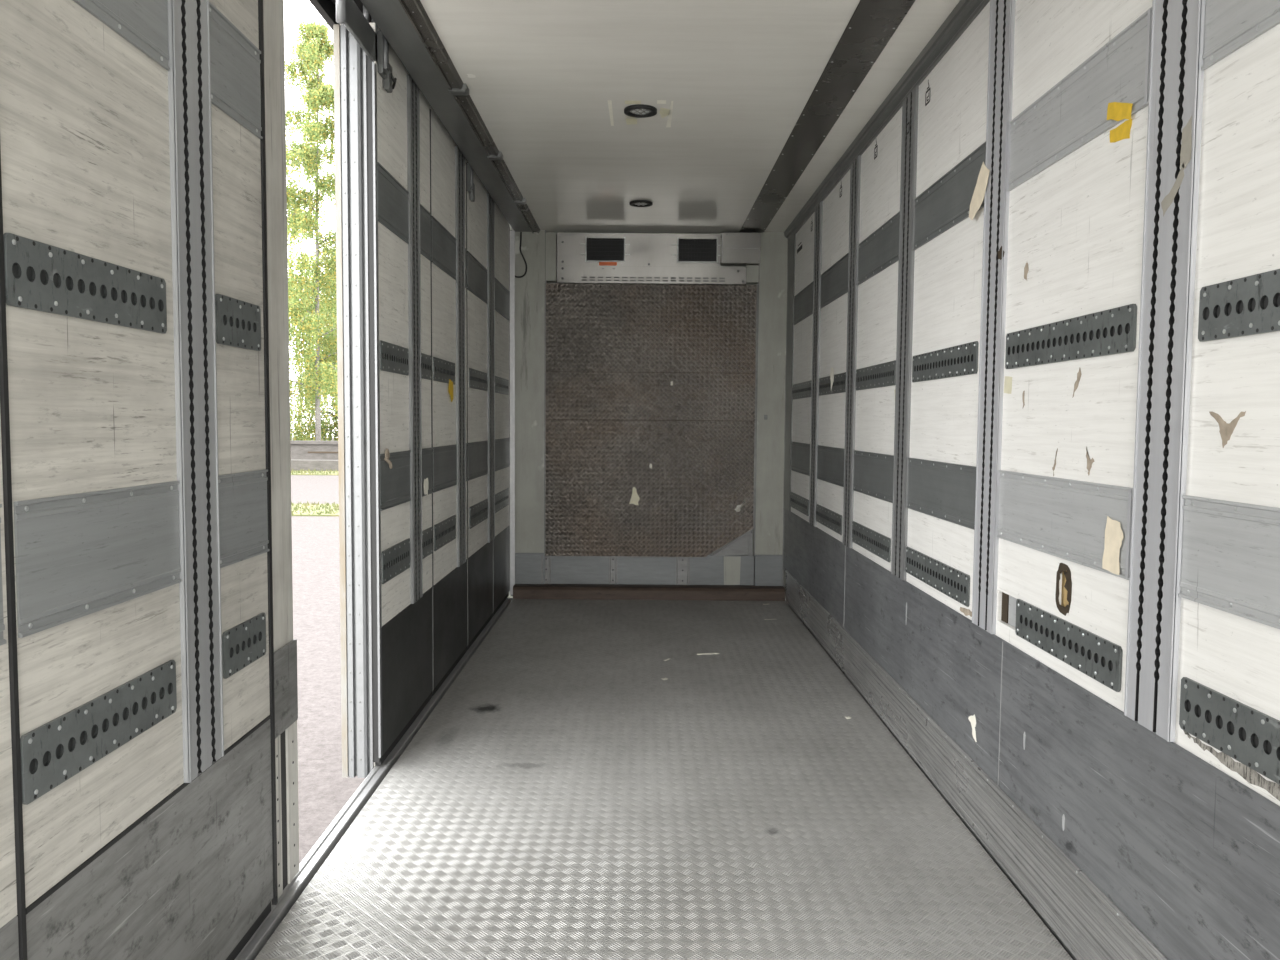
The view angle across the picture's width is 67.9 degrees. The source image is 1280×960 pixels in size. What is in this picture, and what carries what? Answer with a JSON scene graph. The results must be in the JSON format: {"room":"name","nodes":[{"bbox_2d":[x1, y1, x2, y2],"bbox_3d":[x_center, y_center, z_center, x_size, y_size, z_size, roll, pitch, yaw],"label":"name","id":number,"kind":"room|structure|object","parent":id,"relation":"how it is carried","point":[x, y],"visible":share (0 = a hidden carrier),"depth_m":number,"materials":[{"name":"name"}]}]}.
{"room":"cargo space","nodes":[
{"label":"cargo space","id":0,"kind":"room"},
{"bbox_2d":[0,416,18,959],"bbox_3d":[-1.167,-0.080,0.064,0.154,3.106,3.136,0,4,0],"label":"door","id":1,"kind":"structure","parent":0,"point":[9,939],"depth_m":1.65,"materials":[{"name":"white wood"}]},
{"bbox_2d":[291,437,364,863],"bbox_3d":[-14.999,-0.212,45.081,150.000,0.200,170.000,0,4,0],"label":"ground","id":2,"kind":"structure","parent":0,"point":[323,791],"depth_m":10.27,"materials":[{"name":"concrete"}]},
{"bbox_2d":[285,17,337,440],"bbox_3d":[-18.649,-13.105,53.003,8.455,24.497,9.756,2,4,19],"label":"birch tree","id":3,"kind":"object","parent":2,"relation":"on","point":[305,298],"visible":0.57,"depth_m":52.13,"materials":[{"name":"green plant"}]},
{"bbox_2d":[289,254,337,440],"bbox_3d":[-20.108,-8.525,63.353,9.492,14.048,9.647,0,4,0],"label":"birch tree","id":4,"kind":"object","parent":2,"relation":"on","point":[300,433],"visible":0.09,"depth_m":62.53,"materials":[{"name":"green plant"}]},
{"bbox_2d":[290,440,337,459],"bbox_3d":[-27.489,-1.444,50.270,65.000,1.420,0.700,0,4,0],"label":"wall","id":5,"kind":"structure","parent":2,"relation":"on","point":[300,450],"depth_m":50.00,"materials":[{"name":"concrete"}]},
{"bbox_2d":[291,501,338,515],"bbox_3d":[-15.998,0.724,26.905,28.044,0.168,3.262,0,4,0],"label":"grass verge","id":6,"kind":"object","parent":2,"relation":"on","point":[305,509],"visible":0.12,"depth_m":26.51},
{"bbox_2d":[291,460,338,470],"bbox_3d":[-27.495,-0.799,46.904,65.000,0.550,0.700,0,4,0],"label":"stone kerb","id":7,"kind":"object","parent":2,"relation":"on","point":[298,465],"depth_m":46.55,"materials":[{"name":"concrete"}]},
{"bbox_2d":[291,468,338,474],"bbox_3d":[-22.487,-0.476,45.018,45.020,0.216,2.956,0,4,0],"label":"grass verge","id":8,"kind":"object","parent":2,"relation":"on","point":[295,472],"visible":0.06,"depth_m":44.39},
{"bbox_2d":[507,221,785,597],"bbox_3d":[0.010,-0.581,8.140,2.610,3.210,0.120,0,4,0],"label":"wall","id":9,"kind":"structure","parent":0,"point":[509,596],"depth_m":8.01,"materials":[{"name":"metal"}]},
{"bbox_2d":[309,0,539,233],"bbox_3d":[-1.051,-1.866,3.241,0.468,0.214,9.700,0,4,0],"label":"ceiling rail","id":10,"kind":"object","parent":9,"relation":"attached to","point":[406,25],"depth_m":4.49,"materials":[{"name":"metal"}]},
{"bbox_2d":[0,0,276,959],"bbox_3d":[-1.162,-0.214,2.214,0.162,3.106,1.168,0,4,0],"label":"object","id":11,"kind":"structure","parent":10,"relation":"attached to","point":[134,366],"depth_m":2.07,"materials":[{"name":"white wood"}]},
{"bbox_2d":[333,0,433,777],"bbox_3d":[-1.156,-0.340,4.285,0.207,3.190,1.450,0,4,0],"label":"door","id":12,"kind":"structure","parent":10,"relation":"attached to","point":[382,118],"depth_m":4.05,"materials":[{"name":"white metal"}]},
{"bbox_2d":[384,448,391,468],"bbox_3d":[-1.083,-0.092,4.098,0.021,0.091,0.077,0,4,0],"label":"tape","id":13,"kind":"object","parent":12,"relation":"attached to","point":[387,454],"visible":1,"depth_m":4.08,"materials":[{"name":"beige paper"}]},
{"bbox_2d":[423,478,428,494],"bbox_3d":[-1.092,0.035,4.848,0.001,0.092,0.111,0,4,0],"label":"label","id":14,"kind":"object","parent":12,"relation":"attached to","point":[426,483],"visible":1,"depth_m":4.85,"materials":[{"name":"white paper"}]},
{"bbox_2d":[430,106,467,695],"bbox_3d":[-1.161,-0.398,5.522,0.162,3.148,1.016,0,4,0],"label":"wall panel","id":15,"kind":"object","parent":10,"relation":"attached to","point":[448,163],"depth_m":5.47,"materials":[{"name":"white wood"}]},
{"bbox_2d":[448,379,453,401],"bbox_3d":[-1.088,-0.514,5.469,0.001,0.130,0.140,0,4,0],"label":"tape","id":16,"kind":"object","parent":15,"relation":"attached to","point":[450,390],"visible":1,"depth_m":5.48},
{"bbox_2d":[466,160,494,649],"bbox_3d":[-1.152,-0.462,6.558,0.179,3.148,1.051,0,4,0],"label":"door","id":17,"kind":"structure","parent":10,"relation":"attached to","point":[480,205],"depth_m":6.53,"materials":[{"name":"white wood"}]},
{"bbox_2d":[492,204,509,616],"bbox_3d":[-1.164,-0.523,7.535,0.154,3.148,0.904,0,4,0],"label":"door","id":18,"kind":"structure","parent":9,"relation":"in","point":[502,229],"depth_m":7.53,"materials":[{"name":"white wood"}]},
{"bbox_2d":[510,231,514,594],"bbox_3d":[-1.072,-0.547,7.988,0.043,3.045,0.028,0,4,0],"label":"trim","id":19,"kind":"structure","parent":9,"relation":"attached to","point":[512,233],"depth_m":7.97,"materials":[{"name":"metal"}]},
{"bbox_2d":[515,232,526,277],"bbox_3d":[-1.004,-1.874,7.910,0.131,0.377,0.014,0,4,0],"label":"cable","id":20,"kind":"object","parent":9,"relation":"hanging from","point":[520,232],"visible":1,"depth_m":7.91,"materials":[{"name":"black rubber"}]},
{"bbox_2d":[510,230,545,595],"bbox_3d":[-0.942,-0.547,8.041,0.298,3.080,0.082,0,4,0],"label":"trim","id":21,"kind":"structure","parent":9,"relation":"attached to","point":[529,289],"depth_m":8.01,"materials":[{"name":"beige paint"}]},
{"bbox_2d":[546,233,556,281],"bbox_3d":[-0.741,-1.857,7.946,0.088,0.390,0.090,0,4,0],"label":"trim","id":22,"kind":"structure","parent":9,"relation":"attached to","point":[551,238],"depth_m":7.90,"materials":[{"name":"beige paint"}]},
{"bbox_2d":[541,555,753,584],"bbox_3d":[0.067,0.766,8.128,1.815,0.255,0.070,0,4,0],"label":"panel","id":23,"kind":"object","parent":9,"relation":"attached to","point":[709,570],"depth_m":8.12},
{"bbox_2d":[724,556,740,584],"bbox_3d":[0.786,0.775,8.115,0.145,0.244,0.004,0,4,0],"label":"plate","id":24,"kind":"object","parent":23,"relation":"attached to","point":[732,564],"visible":1,"depth_m":8.11,"materials":[{"name":"beige paint"}]},
{"bbox_2d":[712,530,752,555],"bbox_3d":[0.787,0.527,8.090,0.342,0.242,0.025,0,4,0],"label":"corner gusset","id":25,"kind":"object","parent":23,"relation":"attached to","point":[743,545],"visible":1,"depth_m":8.10,"materials":[{"name":"metal"}]},
{"bbox_2d":[513,584,784,600],"bbox_3d":[0.075,0.964,8.076,2.285,0.135,0.198,0,4,0],"label":"trim","id":26,"kind":"structure","parent":9,"relation":"attached to","point":[520,591],"depth_m":7.98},
{"bbox_2d":[544,283,757,557],"bbox_3d":[0.085,-0.488,7.983,1.774,2.291,0.018,0,4,0],"label":"bulkhead panel","id":27,"kind":"object","parent":9,"relation":"attached to","point":[614,353],"visible":1,"depth_m":7.98,"materials":[{"name":"brown metal"}]},
{"bbox_2d":[629,487,639,504],"bbox_3d":[-0.047,0.136,8.018,0.089,0.154,0.002,0,4,0],"label":"paint splash","id":28,"kind":"object","parent":27,"relation":"attached to","point":[635,498],"visible":1,"depth_m":8.02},
{"bbox_2d":[734,500,745,511],"bbox_3d":[0.848,0.215,8.022,0.100,0.110,0.002,0,4,0],"label":"paint splash","id":29,"kind":"object","parent":27,"relation":"attached to","point":[738,507],"visible":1,"depth_m":8.02,"materials":[{"name":"white paint"}]},
{"bbox_2d":[557,233,760,284],"bbox_3d":[0.153,-1.839,7.907,1.682,0.412,0.169,0,4,0],"label":"refrigeration unit","id":30,"kind":"object","parent":9,"relation":"attached to","point":[581,257],"visible":0.99,"depth_m":7.86,"materials":[{"name":"white metal"}]},
{"bbox_2d":[587,238,623,260],"bbox_3d":[-0.286,-1.907,7.859,0.307,0.183,0.007,0,4,0],"label":"grille","id":31,"kind":"object","parent":30,"relation":"attached to","point":[619,240],"depth_m":7.86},
{"bbox_2d":[679,239,716,260],"bbox_3d":[0.476,-1.901,7.859,0.314,0.183,0.007,0,4,0],"label":"grille","id":32,"kind":"object","parent":30,"relation":"attached to","point":[694,244],"depth_m":7.86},
{"bbox_2d":[746,265,758,283],"bbox_3d":[0.937,-1.719,7.953,0.103,0.140,0.090,0,4,0],"label":"trim","id":33,"kind":"structure","parent":9,"relation":"attached to","point":[752,270],"depth_m":7.91,"materials":[{"name":"beige paint"}]},
{"bbox_2d":[754,232,787,586],"bbox_3d":[1.105,-0.531,8.041,0.256,3.080,0.082,0,4,0],"label":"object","id":34,"kind":"structure","parent":9,"relation":"attached to","point":[773,267],"depth_m":8.01,"materials":[{"name":"beige paint"}]},
{"bbox_2d":[739,0,914,232],"bbox_3d":[0.926,-1.770,3.191,0.205,0.008,9.590,0,4,0],"label":"trim","id":35,"kind":"structure","parent":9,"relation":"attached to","point":[873,23],"depth_m":4.57,"materials":[{"name":"metal"}]},
{"bbox_2d":[254,599,1072,959],"bbox_3d":[0.073,1.314,3.288,2.286,0.030,9.400,0,4,0],"label":"floor","id":36,"kind":"structure","parent":0,"point":[563,798],"depth_m":3.54,"materials":[{"name":"metal"}]},
{"bbox_2d":[420,0,959,232],"bbox_3d":[0.154,-1.823,3.243,2.340,0.080,9.700,0,4,0],"label":"ceiling","id":37,"kind":"structure","parent":0,"point":[541,76],"depth_m":4.56,"materials":[{"name":"paint"}]},
{"bbox_2d":[608,100,613,125],"bbox_3d":[-0.150,-1.887,4.893,0.020,0.001,0.400,0,4,0],"label":"scrap","id":38,"kind":"object","parent":37,"relation":"attached to","point":[609,101],"visible":1,"depth_m":4.87,"materials":[{"name":"white paper"}]},
{"bbox_2d":[626,119,636,124],"bbox_3d":[-0.045,-1.876,4.973,0.060,0.001,0.100,0,4,0],"label":"scrap","id":39,"kind":"object","parent":37,"relation":"attached to","point":[628,121],"visible":1,"depth_m":4.97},
{"bbox_2d":[625,101,640,103],"bbox_3d":[-0.035,-1.875,4.718,0.080,0.001,0.050,0,4,0],"label":"scrap","id":40,"kind":"object","parent":37,"relation":"attached to","point":[626,102],"visible":1,"depth_m":4.72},
{"bbox_2d":[624,104,656,117],"bbox_3d":[0.003,-1.876,4.833,0.168,0.014,0.168,0,4,0],"label":"recessed light","id":41,"kind":"object","parent":37,"relation":"in","point":[638,110],"visible":1,"depth_m":4.82,"materials":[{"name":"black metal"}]},
{"bbox_2d":[629,200,652,206],"bbox_3d":[0.008,-2.004,6.889,0.168,0.014,0.168,0,4,0],"label":"recessed light","id":42,"kind":"object","parent":37,"relation":"in","point":[636,203],"visible":1,"depth_m":6.88,"materials":[{"name":"black metal"}]},
{"bbox_2d":[657,100,665,103],"bbox_3d":[0.107,-1.873,4.708,0.045,0.001,0.050,0,4,0],"label":"scrap","id":43,"kind":"object","parent":37,"relation":"attached to","point":[658,101],"visible":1,"depth_m":4.71,"materials":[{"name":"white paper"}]},
{"bbox_2d":[660,108,669,117],"bbox_3d":[0.127,-1.883,4.878,0.055,0.001,0.170,0,4,0],"label":"scrap","id":44,"kind":"object","parent":37,"relation":"attached to","point":[664,112],"visible":1,"depth_m":4.87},
{"bbox_2d":[666,101,672,126],"bbox_3d":[0.152,-1.885,4.902,0.025,0.001,0.420,0,4,0],"label":"scrap","id":45,"kind":"object","parent":37,"relation":"attached to","point":[671,105],"visible":1,"depth_m":4.93,"materials":[{"name":"white paper"}]},
{"bbox_2d":[785,0,1279,805],"bbox_3d":[1.272,-0.234,3.291,0.080,3.080,9.600,0,4,0],"label":"wall","id":46,"kind":"structure","parent":0,"point":[1077,224],"depth_m":2.75,"materials":[{"name":"white wood"}]},
{"bbox_2d":[784,234,795,510],"bbox_3d":[1.231,-0.864,7.822,0.010,2.225,0.313,0,4,0],"label":"trim","id":47,"kind":"structure","parent":46,"relation":"attached to","point":[791,243],"depth_m":7.79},
{"bbox_2d":[790,492,808,515],"bbox_3d":[1.224,0.179,7.315,0.009,0.118,0.820,0,4,0],"label":"plate","id":48,"kind":"object","parent":46,"relation":"attached to","point":[797,502],"visible":1,"depth_m":7.27,"materials":[{"name":"metal"}]},
{"bbox_2d":[791,442,809,475],"bbox_3d":[1.227,-0.168,7.243,0.008,0.230,0.916,0,4,0],"label":"strip","id":49,"kind":"object","parent":46,"relation":"attached to","point":[800,454],"visible":0.98,"depth_m":7.25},
{"bbox_2d":[792,380,811,398],"bbox_3d":[1.231,-0.682,7.241,0.009,0.118,0.860,0,4,0],"label":"plate","id":50,"kind":"object","parent":46,"relation":"attached to","point":[800,390],"visible":0.99,"depth_m":7.21,"materials":[{"name":"metal"}]},
{"bbox_2d":[793,282,812,324],"bbox_3d":[1.236,-1.328,7.171,0.008,0.227,0.916,0,4,0],"label":"strip","id":51,"kind":"object","parent":46,"relation":"attached to","point":[803,301],"visible":0.98,"depth_m":7.18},
{"bbox_2d":[809,202,822,526],"bbox_3d":[1.228,-0.791,6.641,0.017,2.224,0.205,0,4,0],"label":"post","id":52,"kind":"object","parent":46,"relation":"attached to","point":[819,209],"visible":1,"depth_m":6.61,"materials":[{"name":"grey metal"}]},
{"bbox_2d":[816,504,842,534],"bbox_3d":[1.224,0.248,6.204,0.009,0.118,0.885,0,4,0],"label":"plate","id":53,"kind":"object","parent":46,"relation":"attached to","point":[826,517],"visible":1,"depth_m":6.12,"materials":[{"name":"metal"}]},
{"bbox_2d":[816,445,843,486],"bbox_3d":[1.227,-0.098,6.115,0.008,0.230,0.926,0,4,0],"label":"strip","id":54,"kind":"object","parent":46,"relation":"attached to","point":[830,460],"visible":0.98,"depth_m":6.09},
{"bbox_2d":[819,372,845,395],"bbox_3d":[1.230,-0.612,6.098,0.009,0.118,0.850,0,4,0],"label":"plate","id":55,"kind":"object","parent":46,"relation":"attached to","point":[839,384],"visible":1,"depth_m":6.03,"materials":[{"name":"metal"}]},
{"bbox_2d":[830,368,833,389],"bbox_3d":[1.227,-0.643,6.071,0.001,0.150,0.108,0,4,0],"label":"label","id":56,"kind":"object","parent":55,"relation":"attached to","point":[832,369],"visible":1,"depth_m":6.07,"materials":[{"name":"white paper"}]},
{"bbox_2d":[820,252,848,308],"bbox_3d":[1.236,-1.258,6.043,0.008,0.227,0.926,0,4,0],"label":"strip","id":57,"kind":"object","parent":46,"relation":"attached to","point":[834,281],"visible":1,"depth_m":6.03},
{"bbox_2d":[842,156,860,547],"bbox_3d":[1.227,-0.722,5.513,0.017,2.224,0.195,0,4,0],"label":"post","id":58,"kind":"object","parent":46,"relation":"attached to","point":[855,168],"visible":1,"depth_m":5.49,"materials":[{"name":"grey metal"}]},
{"bbox_2d":[852,521,890,561],"bbox_3d":[1.223,0.320,5.059,0.009,0.118,0.830,0,4,0],"label":"plate","id":59,"kind":"object","parent":46,"relation":"attached to","point":[879,544],"visible":1,"depth_m":4.99,"materials":[{"name":"metal"}]},
{"bbox_2d":[853,450,893,502],"bbox_3d":[1.226,-0.029,5.004,0.008,0.230,0.903,0,4,0],"label":"strip","id":60,"kind":"object","parent":46,"relation":"attached to","point":[873,472],"visible":0.98,"depth_m":4.97,"materials":[{"name":"metal"}]},
{"bbox_2d":[856,360,895,389],"bbox_3d":[1.230,-0.543,4.990,0.009,0.118,0.830,0,4,0],"label":"plate","id":61,"kind":"object","parent":46,"relation":"attached to","point":[884,374],"visible":1,"depth_m":4.93,"materials":[{"name":"metal"}]},
{"bbox_2d":[874,142,877,159],"bbox_3d":[1.243,-1.748,5.006,0.001,0.102,0.069,0,4,0],"label":"stencil mark","id":62,"kind":"object","parent":46,"relation":"attached to","point":[876,142],"visible":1,"depth_m":5.01,"materials":[{"name":"black"}]},
{"bbox_2d":[857,211,899,284],"bbox_3d":[1.235,-1.189,4.932,0.008,0.227,0.903,0,4,0],"label":"strip","id":63,"kind":"object","parent":46,"relation":"attached to","point":[879,250],"visible":0.98,"depth_m":4.90,"materials":[{"name":"metal"}]},
{"bbox_2d":[784,0,989,240],"bbox_3d":[1.224,-1.732,3.193,0.052,0.080,9.590,0,4,0],"label":"trim","id":64,"kind":"structure","parent":46,"relation":"attached to","point":[965,12],"depth_m":4.46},
{"bbox_2d":[891,86,918,580],"bbox_3d":[1.227,-0.653,4.408,0.017,2.224,0.205,0,4,0],"label":"post","id":65,"kind":"object","parent":46,"relation":"attached to","point":[910,104],"visible":1,"depth_m":4.38,"materials":[{"name":"grey metal"}]},
{"bbox_2d":[925,79,929,104],"bbox_3d":[1.242,-1.674,4.098,0.001,0.102,0.069,0,4,0],"label":"stencil mark","id":66,"kind":"object","parent":46,"relation":"attached to","point":[928,79],"visible":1,"depth_m":4.10,"materials":[{"name":"black"}]},
{"bbox_2d":[905,546,969,606],"bbox_3d":[1.222,0.389,3.949,0.010,0.118,0.835,0,4,0],"label":"plate","id":67,"kind":"object","parent":46,"relation":"attached to","point":[954,583],"visible":1,"depth_m":3.87,"materials":[{"name":"metal"}]},
{"bbox_2d":[907,458,975,529],"bbox_3d":[1.226,0.041,3.890,0.008,0.230,0.910,0,4,0],"label":"strip","id":68,"kind":"object","parent":46,"relation":"attached to","point":[942,490],"visible":0.92,"depth_m":3.83,"materials":[{"name":"metal"}]},
{"bbox_2d":[912,341,978,381],"bbox_3d":[1.229,-0.473,3.873,0.010,0.118,0.818,0,4,0],"label":"plate","id":69,"kind":"object","parent":46,"relation":"attached to","point":[959,360],"visible":1,"depth_m":3.80,"materials":[{"name":"metal"}]},
{"bbox_2d":[913,141,985,249],"bbox_3d":[1.235,-1.120,3.818,0.008,0.227,0.910,0,4,0],"label":"strip","id":70,"kind":"object","parent":46,"relation":"attached to","point":[943,205],"visible":0.88,"depth_m":3.80,"materials":[{"name":"metal"}]},
{"bbox_2d":[960,607,971,616],"bbox_3d":[1.226,0.495,3.564,0.001,0.032,0.154,0,4,0],"label":"grime stain","id":71,"kind":"object","parent":46,"relation":"attached to","point":[965,611],"visible":0.89,"depth_m":3.57,"materials":[{"name":"brown wood"}]},
{"bbox_2d":[968,714,976,741],"bbox_3d":[1.215,0.898,3.472,0.001,0.094,0.090,0,4,0],"label":"label","id":72,"kind":"object","parent":46,"relation":"attached to","point":[972,719],"visible":1,"depth_m":3.46,"materials":[{"name":"white paper"}]},
{"bbox_2d":[784,569,1168,959],"bbox_3d":[1.223,1.186,3.279,0.040,0.306,9.400,0,4,0],"label":"trim","id":73,"kind":"structure","parent":46,"relation":"attached to","point":[1087,924],"depth_m":3.27,"materials":[{"name":"metal"}]},
{"bbox_2d":[972,0,1015,633],"bbox_3d":[1.226,-0.584,3.300,0.017,2.224,0.188,0,4,0],"label":"post","id":74,"kind":"object","parent":46,"relation":"attached to","point":[1002,12],"visible":1,"depth_m":3.29,"materials":[{"name":"grey metal"}]},
{"bbox_2d":[969,162,989,219],"bbox_3d":[1.219,-1.042,3.416,0.001,0.185,0.200,0,4,0],"label":"label","id":75,"kind":"object","parent":74,"relation":"attached to","point":[979,192],"visible":1,"depth_m":3.41,"materials":[{"name":"beige paper"}]},
{"bbox_2d":[997,246,1003,259],"bbox_3d":[1.221,-0.768,3.216,0.001,0.046,0.065,0,4,0],"label":"smear","id":76,"kind":"object","parent":74,"relation":"attached to","point":[999,252],"visible":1,"depth_m":3.22,"materials":[{"name":"brown wood"}]},
{"bbox_2d":[1001,592,1008,622],"bbox_3d":[1.247,0.431,3.228,0.018,0.102,0.051,0,4,0],"label":"lining","id":77,"kind":"object","parent":46,"relation":"attached to","point":[1005,597],"visible":0.57,"depth_m":3.22,"materials":[{"name":"brown wood"}]},
{"bbox_2d":[1004,376,1011,393],"bbox_3d":[1.232,-0.318,3.180,0.001,0.060,0.068,0,4,0],"label":"residue","id":78,"kind":"object","parent":46,"relation":"attached to","point":[1008,380],"visible":1,"depth_m":3.18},
{"bbox_2d":[1008,595,1016,626],"bbox_3d":[1.248,0.437,3.141,0.014,0.102,0.113,0,4,0],"label":"insert","id":79,"kind":"object","parent":46,"relation":"in","point":[1012,601],"visible":0.27,"depth_m":3.16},
{"bbox_2d":[1023,732,1025,749],"bbox_3d":[1.216,0.825,3.006,0.001,0.057,0.016,0,4,0],"label":"scratch","id":80,"kind":"object","parent":46,"relation":"attached to","point":[1024,735],"visible":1,"depth_m":3.00},
{"bbox_2d":[1024,263,1028,279],"bbox_3d":[1.235,-0.667,3.036,0.001,0.065,0.036,0,4,0],"label":"gouge","id":81,"kind":"object","parent":46,"relation":"attached to","point":[1026,268],"visible":1,"depth_m":3.04,"materials":[{"name":"brown wood"}]},
{"bbox_2d":[783,508,1279,959],"bbox_3d":[1.219,0.787,3.320,0.008,0.513,9.530,0,4,0],"label":"baseboard","id":82,"kind":"structure","parent":46,"relation":"attached to","point":[1187,851],"depth_m":2.58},
{"bbox_2d":[1052,448,1057,475],"bbox_3d":[1.230,-0.052,2.816,0.001,0.085,0.032,0,4,0],"label":"gouge","id":83,"kind":"object","parent":46,"relation":"attached to","point":[1053,467],"visible":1,"depth_m":2.82,"materials":[{"name":"brown wood"}]},
{"bbox_2d":[1055,563,1071,615],"bbox_3d":[1.233,0.316,2.752,0.013,0.149,0.101,0,4,0],"label":"slot edge","id":84,"kind":"object","parent":46,"relation":"attached to","point":[1063,567],"visible":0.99,"depth_m":2.74,"materials":[{"name":"brown wood"}]},
{"bbox_2d":[1062,814,1064,830],"bbox_3d":[1.215,0.983,2.726,0.001,0.048,0.016,0,4,0],"label":"scratch","id":85,"kind":"object","parent":46,"relation":"attached to","point":[1063,816],"visible":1,"depth_m":2.73},
{"bbox_2d":[997,470,1132,579],"bbox_3d":[1.224,0.108,2.800,0.010,0.230,0.890,0,4,0],"label":"strip","id":86,"kind":"object","parent":46,"relation":"attached to","point":[1066,519],"visible":1,"depth_m":2.74,"materials":[{"name":"metal"}]},
{"bbox_2d":[1102,516,1123,574],"bbox_3d":[1.220,0.168,2.451,0.001,0.144,0.103,0,4,0],"label":"label","id":87,"kind":"object","parent":86,"relation":"attached to","point":[1114,537],"visible":1,"depth_m":2.45,"materials":[{"name":"beige paper"}]},
{"bbox_2d":[1061,571,1068,606],"bbox_3d":[1.248,0.316,2.752,0.018,0.116,0.080,0,4,0],"label":"worn slot wood","id":88,"kind":"object","parent":46,"relation":"in","point":[1064,602],"visible":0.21,"depth_m":2.78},
{"bbox_2d":[1015,599,1122,691],"bbox_3d":[1.222,0.463,2.750,0.010,0.118,0.666,0,4,0],"label":"plate","id":89,"kind":"object","parent":46,"relation":"attached to","point":[1099,658],"visible":1,"depth_m":2.68,"materials":[{"name":"metal"}]},
{"bbox_2d":[1005,304,1136,368],"bbox_3d":[1.228,-0.405,2.773,0.010,0.118,0.829,0,4,0],"label":"plate","id":90,"kind":"object","parent":46,"relation":"attached to","point":[1110,331],"visible":1,"depth_m":2.67,"materials":[{"name":"metal"}]},
{"bbox_2d":[1072,368,1080,397],"bbox_3d":[1.232,-0.274,2.678,0.001,0.085,0.050,0,4,0],"label":"gouge","id":91,"kind":"object","parent":46,"relation":"attached to","point":[1079,372],"visible":1,"depth_m":2.67,"materials":[{"name":"brown wood"}]},
{"bbox_2d":[1007,7,1151,190],"bbox_3d":[1.233,-1.052,2.728,0.010,0.227,0.890,0,4,0],"label":"strip","id":92,"kind":"object","parent":46,"relation":"attached to","point":[1071,114],"visible":0.99,"depth_m":2.64,"materials":[{"name":"metal"}]},
{"bbox_2d":[1107,102,1132,120],"bbox_3d":[1.229,-0.945,2.435,0.001,0.080,0.131,0,4,0],"label":"tape","id":93,"kind":"object","parent":92,"relation":"attached to","point":[1117,111],"visible":1,"depth_m":2.44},
{"bbox_2d":[1086,447,1094,475],"bbox_3d":[1.230,-0.051,2.596,0.001,0.080,0.050,0,4,0],"label":"gouge","id":94,"kind":"object","parent":46,"relation":"attached to","point":[1089,461],"visible":1,"depth_m":2.60,"materials":[{"name":"brown wood"}]},
{"bbox_2d":[1110,119,1131,142],"bbox_3d":[1.236,-0.891,2.445,0.001,0.050,0.112,0,4,0],"label":"tape","id":95,"kind":"object","parent":46,"relation":"attached to","point":[1122,131],"visible":1,"depth_m":2.44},
{"bbox_2d":[1124,0,1205,741],"bbox_3d":[1.226,-0.516,2.205,0.017,2.224,0.197,0,4,0],"label":"post","id":96,"kind":"object","parent":46,"relation":"attached to","point":[1176,79],"visible":1,"depth_m":2.21,"materials":[{"name":"grey metal"}]},
{"bbox_2d":[1161,162,1183,216],"bbox_3d":[1.221,-0.664,2.178,0.001,0.105,0.092,0,4,0],"label":"smear","id":97,"kind":"object","parent":96,"relation":"attached to","point":[1166,202],"visible":1,"depth_m":2.18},
{"bbox_2d":[1180,116,1191,168],"bbox_3d":[1.222,-0.752,2.124,0.001,0.112,0.043,0,4,0],"label":"smear","id":98,"kind":"object","parent":96,"relation":"attached to","point":[1186,146],"visible":1,"depth_m":2.12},
{"bbox_2d":[1209,411,1245,447],"bbox_3d":[1.230,-0.105,1.994,0.001,0.078,0.125,0,4,0],"label":"scraped gouge","id":99,"kind":"object","parent":46,"relation":"attached to","point":[1226,429],"visible":1,"depth_m":2.00,"materials":[{"name":"brown wood"}]},
{"bbox_2d":[1178,495,1279,628],"bbox_3d":[1.225,0.179,1.656,0.008,0.230,0.981,0,4,0],"label":"strip","id":100,"kind":"object","parent":46,"relation":"attached to","point":[1230,563],"visible":1,"depth_m":1.96,"materials":[{"name":"metal"}]},
{"bbox_2d":[1179,677,1279,784],"bbox_3d":[1.221,0.526,1.730,0.010,0.118,0.830,0,4,0],"label":"plate","id":101,"kind":"object","parent":46,"relation":"attached to","point":[1242,732],"visible":1,"depth_m":1.96,"materials":[{"name":"metal"}]},
{"bbox_2d":[1183,730,1279,800],"bbox_3d":[1.225,0.594,1.890,0.001,0.037,0.509,0,4,0],"label":"grime stain","id":102,"kind":"object","parent":46,"relation":"attached to","point":[1251,776],"visible":1,"depth_m":1.93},
{"bbox_2d":[1198,269,1279,341],"bbox_3d":[1.228,-0.337,1.673,0.010,0.118,0.823,0,4,0],"label":"plate","id":103,"kind":"object","parent":46,"relation":"attached to","point":[1249,305],"visible":1,"depth_m":1.94,"materials":[{"name":"metal"}]},
{"bbox_2d":[1201,0,1279,69],"bbox_3d":[1.234,-0.981,1.584,0.008,0.227,0.981,0,4,0],"label":"strip","id":104,"kind":"object","parent":46,"relation":"attached to","point":[1230,25],"visible":1,"depth_m":1.97,"materials":[{"name":"metal"}]},
{"bbox_3d":[0.074,1.384,3.467,2.490,0.129,9.750,0,4,0],"label":"floor","id":105,"kind":"structure","parent":0,"visible":0},
{"bbox_2d":[235,598,510,959],"bbox_3d":[-1.115,1.300,3.287,0.061,0.041,9.400,0,4,0],"label":"trim","id":106,"kind":"structure","parent":105,"relation":"on","point":[312,862],"depth_m":3.51,"materials":[{"name":"metal"}]},
{"bbox_2d":[263,0,298,904],"bbox_3d":[-1.166,-0.300,2.903,0.144,3.180,0.217,0,4,0],"label":"pillar","id":107,"kind":"structure","parent":106,"relation":"on","point":[284,646],"depth_m":2.93,"materials":[{"name":"metal"}]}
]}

